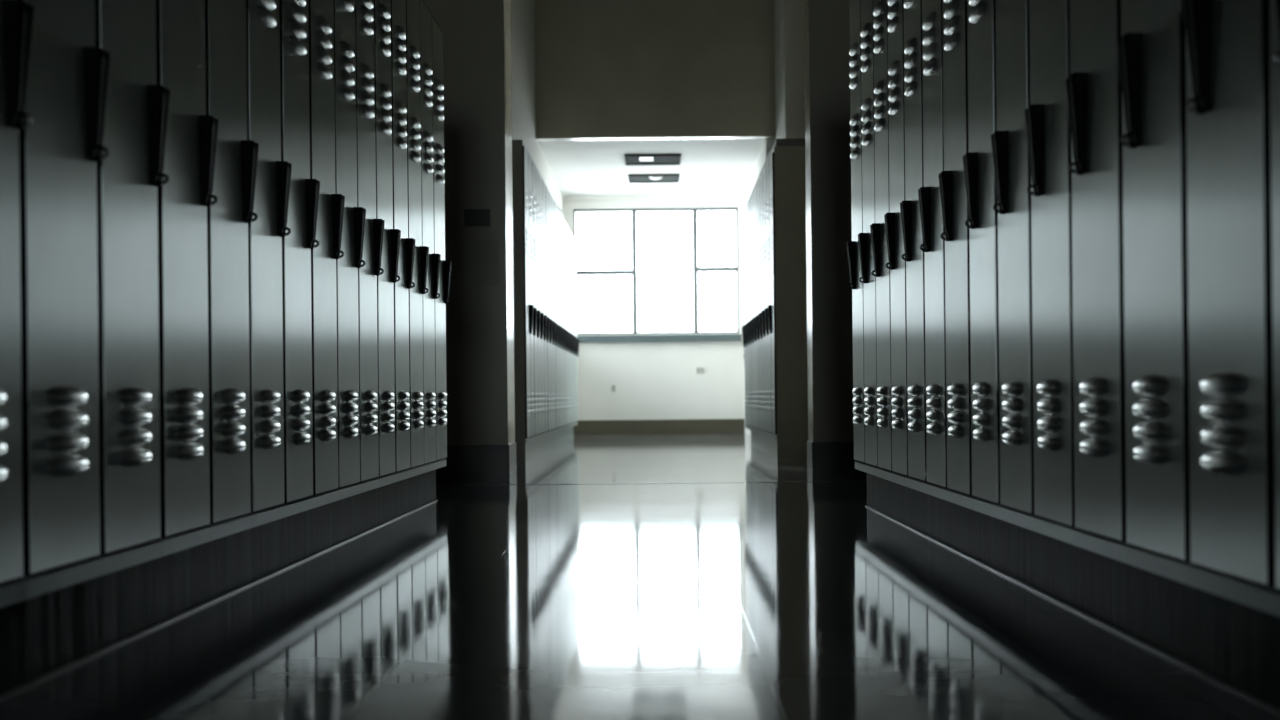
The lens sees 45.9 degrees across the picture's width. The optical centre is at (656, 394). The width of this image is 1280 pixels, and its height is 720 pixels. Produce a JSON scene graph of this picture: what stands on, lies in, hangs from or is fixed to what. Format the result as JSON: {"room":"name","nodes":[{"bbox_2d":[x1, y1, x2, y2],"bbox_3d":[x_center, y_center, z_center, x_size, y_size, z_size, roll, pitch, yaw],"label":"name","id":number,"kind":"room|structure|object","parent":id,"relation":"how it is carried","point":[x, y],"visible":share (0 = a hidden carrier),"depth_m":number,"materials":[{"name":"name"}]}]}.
{"room":"school corridor","nodes":[
{"label":"school corridor","id":0,"kind":"room"},
{"bbox_2d":[424,0,514,444],"bbox_3d":[-1.297,-1.715,8.910,0.840,4.350,0.420,-1,0,0],"label":"wall","id":1,"kind":"structure","parent":0,"point":[476,33],"depth_m":8.70,"materials":[{"name":"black paint"}]},
{"bbox_2d":[436,442,516,474],"bbox_3d":[-1.272,0.375,8.902,0.848,0.170,0.435,-1,0,0],"label":"baseboard","id":2,"kind":"structure","parent":1,"relation":"attached to","point":[461,459],"depth_m":8.69,"materials":[{"name":"rubber"}]},
{"bbox_2d":[464,209,489,226],"bbox_3d":[-1.035,-1.020,8.692,0.150,0.098,0.016,-1,0,0],"label":"wall sign","id":3,"kind":"object","parent":1,"relation":"attached to","point":[472,217],"visible":1,"depth_m":8.69,"materials":[{"name":"plastic"}]},
{"bbox_2d":[462,239,500,286],"bbox_3d":[-1.010,-0.761,8.693,0.215,0.270,0.014,-1,0,0],"label":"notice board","id":4,"kind":"object","parent":1,"relation":"attached to","point":[481,257],"visible":1,"depth_m":8.69,"materials":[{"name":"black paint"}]},
{"bbox_2d":[511,0,562,215],"bbox_3d":[-1.167,-1.716,13.200,0.200,4.350,8.200,-1,0,0],"label":"wall","id":5,"kind":"structure","parent":0,"point":[523,88],"depth_m":12.41,"materials":[{"name":"white paint"}]},
{"bbox_2d":[0,433,1279,719],"bbox_3d":[0.005,0.497,4.225,3.400,0.100,26.450,-1,0,0],"label":"floor","id":6,"kind":"structure","parent":0,"point":[689,595],"depth_m":2.94,"materials":[{"name":"tile"}]},
{"bbox_2d":[0,0,34,607],"bbox_3d":[-1.073,-0.639,2.111,0.294,1.896,0.304,-1,0,1],"label":"locker","id":7,"kind":"object","parent":6,"relation":"on","point":[16,16],"visible":1,"depth_m":2.21,"materials":[{"name":"grey metal"}]},
{"bbox_2d":[16,0,110,599],"bbox_3d":[-1.070,-0.639,2.416,0.294,1.896,0.304,-1,0,1],"label":"locker","id":8,"kind":"object","parent":6,"relation":"on","point":[68,80],"visible":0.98,"depth_m":2.40,"materials":[{"name":"grey metal"}]},
{"bbox_2d":[93,0,169,575],"bbox_3d":[-1.068,-0.639,2.721,0.294,1.896,0.304,-1,0,1],"label":"locker","id":9,"kind":"object","parent":6,"relation":"on","point":[129,178],"visible":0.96,"depth_m":2.70,"materials":[{"name":"grey metal"}]},
{"bbox_2d":[154,0,218,556],"bbox_3d":[-1.065,-0.639,3.026,0.294,1.896,0.304,-1,0,1],"label":"locker","id":10,"kind":"object","parent":6,"relation":"on","point":[192,134],"visible":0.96,"depth_m":3.01,"materials":[{"name":"grey metal"}]},
{"bbox_2d":[0,470,435,693],"bbox_3d":[-1.081,0.384,3.941,0.205,0.148,5.182,-1,0,1],"label":"plinth","id":11,"kind":"object","parent":6,"relation":"on","point":[42,634],"visible":0.56,"depth_m":3.05,"materials":[{"name":"black tile"}]},
{"bbox_2d":[0,499,437,698],"bbox_3d":[-0.974,0.454,3.940,0.007,0.005,5.182,-1,0,1],"label":"trim","id":12,"kind":"structure","parent":6,"relation":"on","point":[47,675],"depth_m":3.03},
{"bbox_2d":[205,0,258,540],"bbox_3d":[-1.062,-0.639,3.331,0.294,1.896,0.304,-1,0,1],"label":"locker","id":13,"kind":"object","parent":6,"relation":"on","point":[236,160],"visible":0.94,"depth_m":3.31,"materials":[{"name":"grey metal"}]},
{"bbox_2d":[245,0,291,527],"bbox_3d":[-1.059,-0.639,3.635,0.294,1.896,0.304,-1,0,1],"label":"locker","id":14,"kind":"object","parent":6,"relation":"on","point":[273,176],"visible":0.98,"depth_m":3.62,"materials":[{"name":"grey metal"}]},
{"bbox_2d":[280,0,319,517],"bbox_3d":[-1.057,-0.639,3.940,0.294,1.896,0.304,-1,0,1],"label":"locker","id":15,"kind":"object","parent":6,"relation":"on","point":[297,246],"visible":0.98,"depth_m":3.92,"materials":[{"name":"grey metal"}]},
{"bbox_2d":[308,0,344,507],"bbox_3d":[-1.054,-0.639,4.245,0.294,1.896,0.304,-1,0,1],"label":"locker","id":16,"kind":"object","parent":6,"relation":"on","point":[324,256],"visible":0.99,"depth_m":4.22,"materials":[{"name":"grey metal"}]},
{"bbox_2d":[333,0,365,499],"bbox_3d":[-1.051,-0.639,4.550,0.295,1.896,0.304,-1,0,1],"label":"locker","id":17,"kind":"object","parent":6,"relation":"on","point":[354,217],"visible":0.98,"depth_m":4.53,"materials":[{"name":"grey metal"}]},
{"bbox_2d":[355,0,383,493],"bbox_3d":[-1.048,-0.639,4.855,0.294,1.896,0.304,-1,0,1],"label":"locker","id":18,"kind":"object","parent":6,"relation":"on","point":[364,9],"visible":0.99,"depth_m":4.83,"materials":[{"name":"grey metal"}]},
{"bbox_2d":[374,0,400,487],"bbox_3d":[-1.046,-0.640,5.159,0.294,1.896,0.304,-1,0,1],"label":"locker","id":19,"kind":"object","parent":6,"relation":"on","point":[382,8],"visible":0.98,"depth_m":5.13,"materials":[{"name":"grey metal"}]},
{"bbox_2d":[391,0,414,481],"bbox_3d":[-1.043,-0.640,5.464,0.294,1.896,0.304,-1,0,1],"label":"locker","id":20,"kind":"object","parent":6,"relation":"on","point":[398,7],"visible":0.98,"depth_m":5.43,"materials":[{"name":"grey metal"}]},
{"bbox_2d":[406,0,428,476],"bbox_3d":[-1.040,-0.640,5.769,0.295,1.896,0.304,-1,0,1],"label":"locker","id":21,"kind":"object","parent":6,"relation":"on","point":[420,266],"visible":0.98,"depth_m":5.75,"materials":[{"name":"grey metal"}]},
{"bbox_2d":[420,0,440,472],"bbox_3d":[-1.037,-0.640,6.074,0.294,1.896,0.304,-1,0,1],"label":"locker","id":22,"kind":"object","parent":6,"relation":"on","point":[426,82],"visible":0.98,"depth_m":6.05,"materials":[{"name":"grey metal"}]},
{"bbox_2d":[429,10,450,469],"bbox_3d":[-1.035,-0.640,6.378,0.294,1.896,0.304,-1,0,1],"label":"locker","id":23,"kind":"object","parent":6,"relation":"on","point":[437,35],"visible":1,"depth_m":6.36,"materials":[{"name":"grey metal"}]},
{"bbox_2d":[512,140,525,467],"bbox_3d":[-0.939,-0.569,9.444,0.214,2.050,0.012,-1,0,0],"label":"end panel","id":24,"kind":"object","parent":6,"relation":"on","point":[517,156],"visible":0.36,"depth_m":9.44,"materials":[{"name":"metal"}]},
{"bbox_2d":[522,141,533,443],"bbox_3d":[-0.922,-0.641,9.602,0.251,1.896,0.304,-1,0,0],"label":"locker","id":25,"kind":"object","parent":6,"relation":"on","point":[528,309],"visible":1,"depth_m":9.54,"materials":[{"name":"grey metal"}]},
{"bbox_2d":[527,150,536,441],"bbox_3d":[-0.922,-0.641,9.907,0.250,1.896,0.304,-1,0,0],"label":"locker","id":26,"kind":"object","parent":6,"relation":"on","point":[532,334],"visible":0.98,"depth_m":9.90,"materials":[{"name":"grey metal"}]},
{"bbox_2d":[531,158,540,440],"bbox_3d":[-0.922,-0.641,10.212,0.250,1.896,0.304,-1,0,0],"label":"locker","id":27,"kind":"object","parent":6,"relation":"on","point":[537,332],"visible":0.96,"depth_m":10.20,"materials":[{"name":"grey metal"}]},
{"bbox_2d":[534,163,543,438],"bbox_3d":[-0.922,-0.641,10.517,0.250,1.896,0.304,-1,0,0],"label":"locker","id":28,"kind":"object","parent":6,"relation":"on","point":[537,172],"visible":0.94,"depth_m":10.50,"materials":[{"name":"grey metal"}]},
{"bbox_2d":[538,171,546,437],"bbox_3d":[-0.922,-0.641,10.822,0.251,1.896,0.304,-1,0,0],"label":"locker","id":29,"kind":"object","parent":6,"relation":"on","point":[543,339],"visible":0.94,"depth_m":10.82,"materials":[{"name":"grey metal"}]},
{"bbox_2d":[541,177,549,436],"bbox_3d":[-0.922,-0.641,11.126,0.250,1.896,0.304,-1,0,0],"label":"locker","id":30,"kind":"object","parent":6,"relation":"on","point":[544,186],"visible":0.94,"depth_m":11.12,"materials":[{"name":"grey metal"}]},
{"bbox_2d":[544,182,552,435],"bbox_3d":[-0.922,-0.641,11.431,0.250,1.896,0.304,-1,0,0],"label":"locker","id":31,"kind":"object","parent":6,"relation":"on","point":[547,191],"visible":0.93,"depth_m":11.42,"materials":[{"name":"grey metal"}]},
{"bbox_2d":[525,427,573,463],"bbox_3d":[-0.943,0.382,12.498,0.168,0.148,6.096,-1,0,0],"label":"plinth","id":32,"kind":"object","parent":6,"relation":"on","point":[538,448],"visible":0.5,"depth_m":11.76,"materials":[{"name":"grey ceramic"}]},
{"bbox_2d":[547,188,555,434],"bbox_3d":[-0.922,-0.641,11.736,0.251,1.896,0.304,-1,0,0],"label":"locker","id":33,"kind":"object","parent":6,"relation":"on","point":[550,198],"visible":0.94,"depth_m":11.74,"materials":[{"name":"grey metal"}]},
{"bbox_2d":[550,194,557,433],"bbox_3d":[-0.922,-0.641,12.041,0.249,1.896,0.304,-1,0,0],"label":"locker","id":34,"kind":"object","parent":6,"relation":"on","point":[553,258],"visible":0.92,"depth_m":12.03,"materials":[{"name":"grey metal"}]},
{"bbox_2d":[553,199,560,432],"bbox_3d":[-0.922,-0.641,12.346,0.250,1.896,0.304,-1,0,0],"label":"locker","id":35,"kind":"object","parent":6,"relation":"on","point":[555,206],"visible":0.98,"depth_m":12.34,"materials":[{"name":"grey metal"}]},
{"bbox_2d":[555,203,562,431],"bbox_3d":[-0.922,-0.641,12.650,0.250,1.896,0.304,-1,0,0],"label":"locker","id":36,"kind":"object","parent":6,"relation":"on","point":[558,269],"visible":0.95,"depth_m":12.64,"materials":[{"name":"grey metal"}]},
{"bbox_2d":[558,209,564,430],"bbox_3d":[-0.922,-0.641,12.955,0.250,1.896,0.304,-1,0,0],"label":"locker","id":37,"kind":"object","parent":6,"relation":"on","point":[560,239],"visible":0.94,"depth_m":12.95,"materials":[{"name":"grey metal"}]},
{"bbox_2d":[560,212,566,429],"bbox_3d":[-0.922,-0.641,13.260,0.250,1.896,0.304,-1,0,0],"label":"locker","id":38,"kind":"object","parent":6,"relation":"on","point":[562,228],"visible":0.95,"depth_m":13.26,"materials":[{"name":"grey metal"}]},
{"bbox_2d":[562,216,568,428],"bbox_3d":[-0.922,-0.641,13.565,0.250,1.896,0.304,-1,0,0],"label":"locker","id":39,"kind":"object","parent":6,"relation":"on","point":[564,223],"visible":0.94,"depth_m":13.55,"materials":[{"name":"grey metal"}]},
{"bbox_2d":[564,220,570,428],"bbox_3d":[-0.922,-0.641,13.870,0.250,1.896,0.304,-1,0,0],"label":"locker","id":40,"kind":"object","parent":6,"relation":"on","point":[568,351],"visible":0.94,"depth_m":13.86,"materials":[{"name":"grey metal"}]},
{"bbox_2d":[566,224,572,427],"bbox_3d":[-0.922,-0.641,14.174,0.251,1.896,0.304,-1,0,0],"label":"locker","id":41,"kind":"object","parent":6,"relation":"on","point":[570,352],"visible":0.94,"depth_m":14.17,"materials":[{"name":"grey metal"}]},
{"bbox_2d":[568,228,574,426],"bbox_3d":[-0.922,-0.641,14.479,0.250,1.896,0.304,-1,0,0],"label":"locker","id":42,"kind":"object","parent":6,"relation":"on","point":[568,228],"visible":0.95,"depth_m":14.47,"materials":[{"name":"grey metal"}]},
{"bbox_2d":[570,231,575,425],"bbox_3d":[-0.922,-0.641,14.784,0.250,1.896,0.304,-1,0,0],"label":"locker","id":43,"kind":"object","parent":6,"relation":"on","point":[573,354],"visible":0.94,"depth_m":14.77,"materials":[{"name":"grey metal"}]},
{"bbox_2d":[572,235,577,425],"bbox_3d":[-0.922,-0.641,15.089,0.249,1.896,0.304,-1,0,0],"label":"locker","id":44,"kind":"object","parent":6,"relation":"on","point":[575,355],"visible":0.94,"depth_m":15.06,"materials":[{"name":"grey metal"}]},
{"bbox_2d":[574,239,579,424],"bbox_3d":[-0.922,-0.641,15.394,0.250,1.896,0.304,-1,0,0],"label":"locker","id":45,"kind":"object","parent":6,"relation":"on","point":[574,239],"visible":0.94,"depth_m":15.38,"materials":[{"name":"grey metal"}]},
{"bbox_2d":[436,481,859,485],"bbox_3d":[0.004,0.451,7.638,3.400,0.011,0.015,-1,0,0],"label":"trim","id":46,"kind":"structure","parent":6,"relation":"on","point":[818,481],"depth_m":7.63,"materials":[{"name":"rubber"}]},
{"bbox_2d":[742,208,747,428],"bbox_3d":[0.859,-0.659,13.000,0.250,1.896,0.304,-1,0,0],"label":"locker","id":47,"kind":"object","parent":6,"relation":"on","point":[744,241],"visible":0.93,"depth_m":12.98,"materials":[{"name":"grey metal"}]},
{"bbox_2d":[744,203,749,429],"bbox_3d":[0.859,-0.659,12.696,0.250,1.896,0.304,-1,0,0],"label":"locker","id":48,"kind":"object","parent":6,"relation":"on","point":[746,218],"visible":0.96,"depth_m":12.67,"materials":[{"name":"grey metal"}]},
{"bbox_2d":[746,197,751,430],"bbox_3d":[0.859,-0.659,12.391,0.250,1.896,0.304,-1,0,0],"label":"locker","id":49,"kind":"object","parent":6,"relation":"on","point":[748,205],"visible":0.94,"depth_m":12.37,"materials":[{"name":"grey metal"}]},
{"bbox_2d":[748,193,754,431],"bbox_3d":[0.859,-0.659,12.086,0.250,1.896,0.304,-1,0,0],"label":"locker","id":50,"kind":"object","parent":6,"relation":"on","point":[751,266],"visible":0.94,"depth_m":12.08,"materials":[{"name":"grey metal"}]},
{"bbox_2d":[751,187,756,431],"bbox_3d":[0.859,-0.659,11.781,0.250,1.896,0.304,-1,0,0],"label":"locker","id":51,"kind":"object","parent":6,"relation":"on","point":[753,207],"visible":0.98,"depth_m":11.78,"materials":[{"name":"grey metal"}]},
{"bbox_2d":[753,182,759,433],"bbox_3d":[0.859,-0.659,11.476,0.250,1.896,0.304,-1,0,0],"label":"locker","id":52,"kind":"object","parent":6,"relation":"on","point":[755,190],"visible":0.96,"depth_m":11.47,"materials":[{"name":"grey metal"}]},
{"bbox_2d":[746,138,804,205],"bbox_3d":[0.892,-1.637,11.470,0.240,0.050,3.365,-1,0,0],"label":"rail","id":53,"kind":"object","parent":52,"relation":"on","point":[790,141],"visible":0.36,"depth_m":9.79,"materials":[{"name":"paint"}]},
{"bbox_2d":[756,176,762,434],"bbox_3d":[0.859,-0.659,11.172,0.250,1.896,0.304,-1,0,0],"label":"locker","id":54,"kind":"object","parent":6,"relation":"on","point":[758,184],"visible":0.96,"depth_m":11.15,"materials":[{"name":"grey metal"}]},
{"bbox_2d":[758,170,765,435],"bbox_3d":[0.859,-0.659,10.867,0.250,1.896,0.304,-1,0,0],"label":"locker","id":55,"kind":"object","parent":6,"relation":"on","point":[761,177],"visible":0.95,"depth_m":10.84,"materials":[{"name":"grey metal"}]},
{"bbox_2d":[751,431,776,458],"bbox_3d":[0.900,0.364,11.476,0.168,0.148,3.353,-1,0,0],"label":"plinth","id":56,"kind":"object","parent":6,"relation":"on","point":[768,445],"visible":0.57,"depth_m":11.47,"materials":[{"name":"grey ceramic"}]},
{"bbox_2d":[761,163,768,436],"bbox_3d":[0.859,-0.659,10.562,0.250,1.896,0.304,-1,0,0],"label":"locker","id":57,"kind":"object","parent":6,"relation":"on","point":[764,171],"visible":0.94,"depth_m":10.54,"materials":[{"name":"grey metal"}]},
{"bbox_2d":[764,157,771,437],"bbox_3d":[0.859,-0.659,10.257,0.250,1.896,0.304,-1,0,0],"label":"locker","id":58,"kind":"object","parent":6,"relation":"on","point":[767,165],"visible":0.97,"depth_m":10.25,"materials":[{"name":"grey metal"}]},
{"bbox_2d":[768,148,776,439],"bbox_3d":[0.859,-0.659,9.952,0.250,1.896,0.304,-1,0,0],"label":"locker","id":59,"kind":"object","parent":6,"relation":"on","point":[771,308],"visible":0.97,"depth_m":9.87,"materials":[{"name":"grey metal"}]},
{"bbox_2d":[774,146,807,462],"bbox_3d":[0.877,-0.587,9.794,0.214,2.050,0.012,-1,0,0],"label":"end panel","id":60,"kind":"object","parent":6,"relation":"on","point":[789,161],"visible":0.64,"depth_m":9.79,"materials":[{"name":"black metal"}]},
{"bbox_2d":[847,0,867,471],"bbox_3d":[0.885,-0.659,5.798,0.294,1.896,0.304,-1,0,0],"label":"locker","id":61,"kind":"object","parent":6,"relation":"on","point":[856,286],"visible":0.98,"depth_m":5.77,"materials":[{"name":"grey metal"}]},
{"bbox_2d":[858,0,880,476],"bbox_3d":[0.887,-0.659,5.494,0.294,1.896,0.304,-1,0,0],"label":"locker","id":62,"kind":"object","parent":6,"relation":"on","point":[867,53],"visible":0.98,"depth_m":5.47,"materials":[{"name":"grey metal"}]},
{"bbox_2d":[870,0,893,481],"bbox_3d":[0.890,-0.659,5.189,0.294,1.896,0.304,-1,0,-1],"label":"locker","id":63,"kind":"object","parent":6,"relation":"on","point":[880,18],"visible":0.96,"depth_m":5.16,"materials":[{"name":"grey metal"}]},
{"bbox_2d":[884,0,909,486],"bbox_3d":[0.893,-0.659,4.884,0.294,1.896,0.304,-1,0,0],"label":"locker","id":64,"kind":"object","parent":6,"relation":"on","point":[893,223],"visible":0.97,"depth_m":4.86,"materials":[{"name":"grey metal"}]},
{"bbox_2d":[900,0,929,493],"bbox_3d":[0.895,-0.659,4.579,0.294,1.896,0.304,-1,0,0],"label":"locker","id":65,"kind":"object","parent":6,"relation":"on","point":[912,9],"visible":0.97,"depth_m":4.55,"materials":[{"name":"grey metal"}]},
{"bbox_2d":[918,0,951,500],"bbox_3d":[0.898,-0.659,4.274,0.294,1.896,0.304,-1,0,0],"label":"locker","id":66,"kind":"object","parent":6,"relation":"on","point":[930,206],"visible":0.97,"depth_m":4.25,"materials":[{"name":"grey metal"}]},
{"bbox_2d":[938,0,974,509],"bbox_3d":[0.900,-0.659,3.970,0.294,1.896,0.304,-1,0,0],"label":"locker","id":67,"kind":"object","parent":6,"relation":"on","point":[952,186],"visible":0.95,"depth_m":3.94,"materials":[{"name":"grey metal"}]},
{"bbox_2d":[963,0,1003,519],"bbox_3d":[0.903,-0.659,3.665,0.294,1.896,0.304,-1,0,0],"label":"locker","id":68,"kind":"object","parent":6,"relation":"on","point":[979,174],"visible":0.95,"depth_m":3.64,"materials":[{"name":"grey metal"}]},
{"bbox_2d":[991,0,1038,530],"bbox_3d":[0.906,-0.659,3.360,0.294,1.896,0.304,-1,0,0],"label":"locker","id":69,"kind":"object","parent":6,"relation":"on","point":[1010,151],"visible":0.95,"depth_m":3.34,"materials":[{"name":"grey metal"}]},
{"bbox_2d":[1025,0,1081,545],"bbox_3d":[0.908,-0.659,3.055,0.294,1.896,0.304,-1,0,0],"label":"locker","id":70,"kind":"object","parent":6,"relation":"on","point":[1047,121],"visible":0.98,"depth_m":3.03,"materials":[{"name":"grey metal"}]},
{"bbox_2d":[865,505,1279,714],"bbox_3d":[0.844,0.436,3.512,0.007,0.005,4.877,-1,0,0],"label":"trim","id":71,"kind":"structure","parent":6,"relation":"on","point":[1266,705],"depth_m":2.77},
{"bbox_2d":[867,473,1279,708],"bbox_3d":[0.949,0.363,3.513,0.205,0.148,4.877,-1,0,0],"label":"plinth","id":72,"kind":"object","parent":6,"relation":"on","point":[1237,644],"visible":0.56,"depth_m":2.79,"materials":[{"name":"black tile"}]},
{"bbox_2d":[1066,0,1132,563],"bbox_3d":[0.911,-0.659,2.751,0.294,1.896,0.304,-1,0,0],"label":"locker","id":73,"kind":"object","parent":6,"relation":"on","point":[1093,85],"visible":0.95,"depth_m":2.72,"materials":[{"name":"grey metal"}]},
{"bbox_2d":[1117,0,1197,585],"bbox_3d":[0.914,-0.659,2.446,0.294,1.896,0.304,-1,0,0],"label":"locker","id":74,"kind":"object","parent":6,"relation":"on","point":[1151,44],"visible":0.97,"depth_m":2.42,"materials":[{"name":"grey metal"}]},
{"bbox_2d":[1182,0,1279,614],"bbox_3d":[0.916,-0.659,2.141,0.294,1.896,0.304,-1,0,0],"label":"locker","id":75,"kind":"object","parent":6,"relation":"on","point":[1227,105],"visible":0.99,"depth_m":2.11,"materials":[{"name":"grey metal"}]},
{"bbox_2d":[1269,0,1279,616],"bbox_3d":[0.919,-0.659,1.836,0.294,1.896,0.304,-1,0,0],"label":"locker","id":76,"kind":"object","parent":6,"relation":"on","point":[1274,5],"visible":1,"depth_m":1.96,"materials":[{"name":"grey metal"}]},
{"bbox_2d":[537,139,764,195],"bbox_3d":[0.152,-2.335,15.485,2.850,0.100,3.930,-1,0,0],"label":"ceiling","id":77,"kind":"structure","parent":0,"point":[707,166],"depth_m":15.06,"materials":[{"name":"white paint"}]},
{"bbox_2d":[624,154,680,165],"bbox_3d":[-0.040,-2.268,14.585,0.535,0.030,0.570,-1,0,0],"label":"recessed light","id":78,"kind":"object","parent":77,"relation":"in","point":[630,159],"visible":1,"depth_m":14.53,"materials":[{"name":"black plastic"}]},
{"bbox_2d":[627,156,678,163],"bbox_3d":[-0.040,-2.277,14.585,0.495,0.008,0.530,-1,0,0],"label":"diffuser","id":79,"kind":"object","parent":78,"relation":"attached to","point":[630,159],"depth_m":14.59,"materials":[{"name":"grey metal"}]},
{"bbox_2d":[628,174,679,182],"bbox_3d":[-0.033,-2.273,15.860,0.530,0.063,0.520,-1,0,0],"label":"ceiling light","id":80,"kind":"object","parent":77,"relation":"attached to","point":[633,178],"visible":0.96,"depth_m":15.85,"materials":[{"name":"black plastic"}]},
{"bbox_2d":[630,176,676,181],"bbox_3d":[-0.033,-2.277,15.860,0.490,0.008,0.480,-1,0,0],"label":"diffuser","id":81,"kind":"object","parent":80,"relation":"attached to","point":[632,178],"depth_m":15.88,"materials":[{"name":"grey metal"}]},
{"bbox_2d":[563,199,743,419],"bbox_3d":[0.265,-0.971,17.350,2.650,2.830,0.200,-1,0,0],"label":"wall","id":82,"kind":"structure","parent":0,"point":[651,380],"depth_m":17.25,"materials":[{"name":"white paint"}]},
{"bbox_2d":[563,194,741,200],"bbox_3d":[-0.010,-2.256,17.235,2.125,0.055,0.030,-1,0,0],"label":"trim","id":83,"kind":"structure","parent":82,"relation":"attached to","point":[674,196],"depth_m":17.22,"materials":[{"name":"white paint"}]},
{"bbox_2d":[573,208,740,342],"bbox_3d":[0.001,-1.371,17.265,1.900,1.532,0.190,-1,0,0],"label":"window","id":84,"kind":"structure","parent":82,"relation":"in","point":[698,337],"depth_m":17.29,"materials":[{"name":"grey metal"}]},
{"bbox_2d":[573,419,744,434],"bbox_3d":[0.016,0.364,17.241,2.125,0.165,0.018,-1,0,0],"label":"baseboard","id":85,"kind":"structure","parent":82,"relation":"attached to","point":[679,426],"depth_m":17.23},
{"bbox_2d":[697,368,703,373],"bbox_3d":[0.494,-0.278,17.242,0.085,0.070,0.016,-1,0,0],"label":"wall socket","id":86,"kind":"object","parent":82,"relation":"attached to","point":[699,370],"visible":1,"depth_m":17.24,"materials":[{"name":"beige plastic"}]},
{"bbox_2d":[535,0,775,140],"bbox_3d":[-0.031,-3.103,13.460,3.200,1.640,0.120,-1,0,0],"label":"wall header","id":87,"kind":"structure","parent":0,"point":[605,69],"depth_m":13.40,"materials":[{"name":"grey paint"}]},
{"bbox_2d":[742,0,804,435],"bbox_3d":[1.268,-1.741,14.850,0.580,4.350,4.900,-1,0,0],"label":"wall","id":88,"kind":"structure","parent":0,"point":[788,14],"depth_m":12.40,"materials":[{"name":"white paint"}]},
{"bbox_2d":[804,0,853,441],"bbox_3d":[1.276,-1.741,8.740,0.814,4.350,0.280,-1,0,0],"label":"wall","id":89,"kind":"structure","parent":0,"point":[826,22],"depth_m":8.60,"materials":[{"name":"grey paint"}]},
{"bbox_2d":[807,441,862,471],"bbox_3d":[1.293,0.349,8.732,0.822,0.170,0.295,-1,0,0],"label":"baseboard","id":90,"kind":"structure","parent":89,"relation":"attached to","point":[821,456],"depth_m":8.59,"materials":[{"name":"rubber"}]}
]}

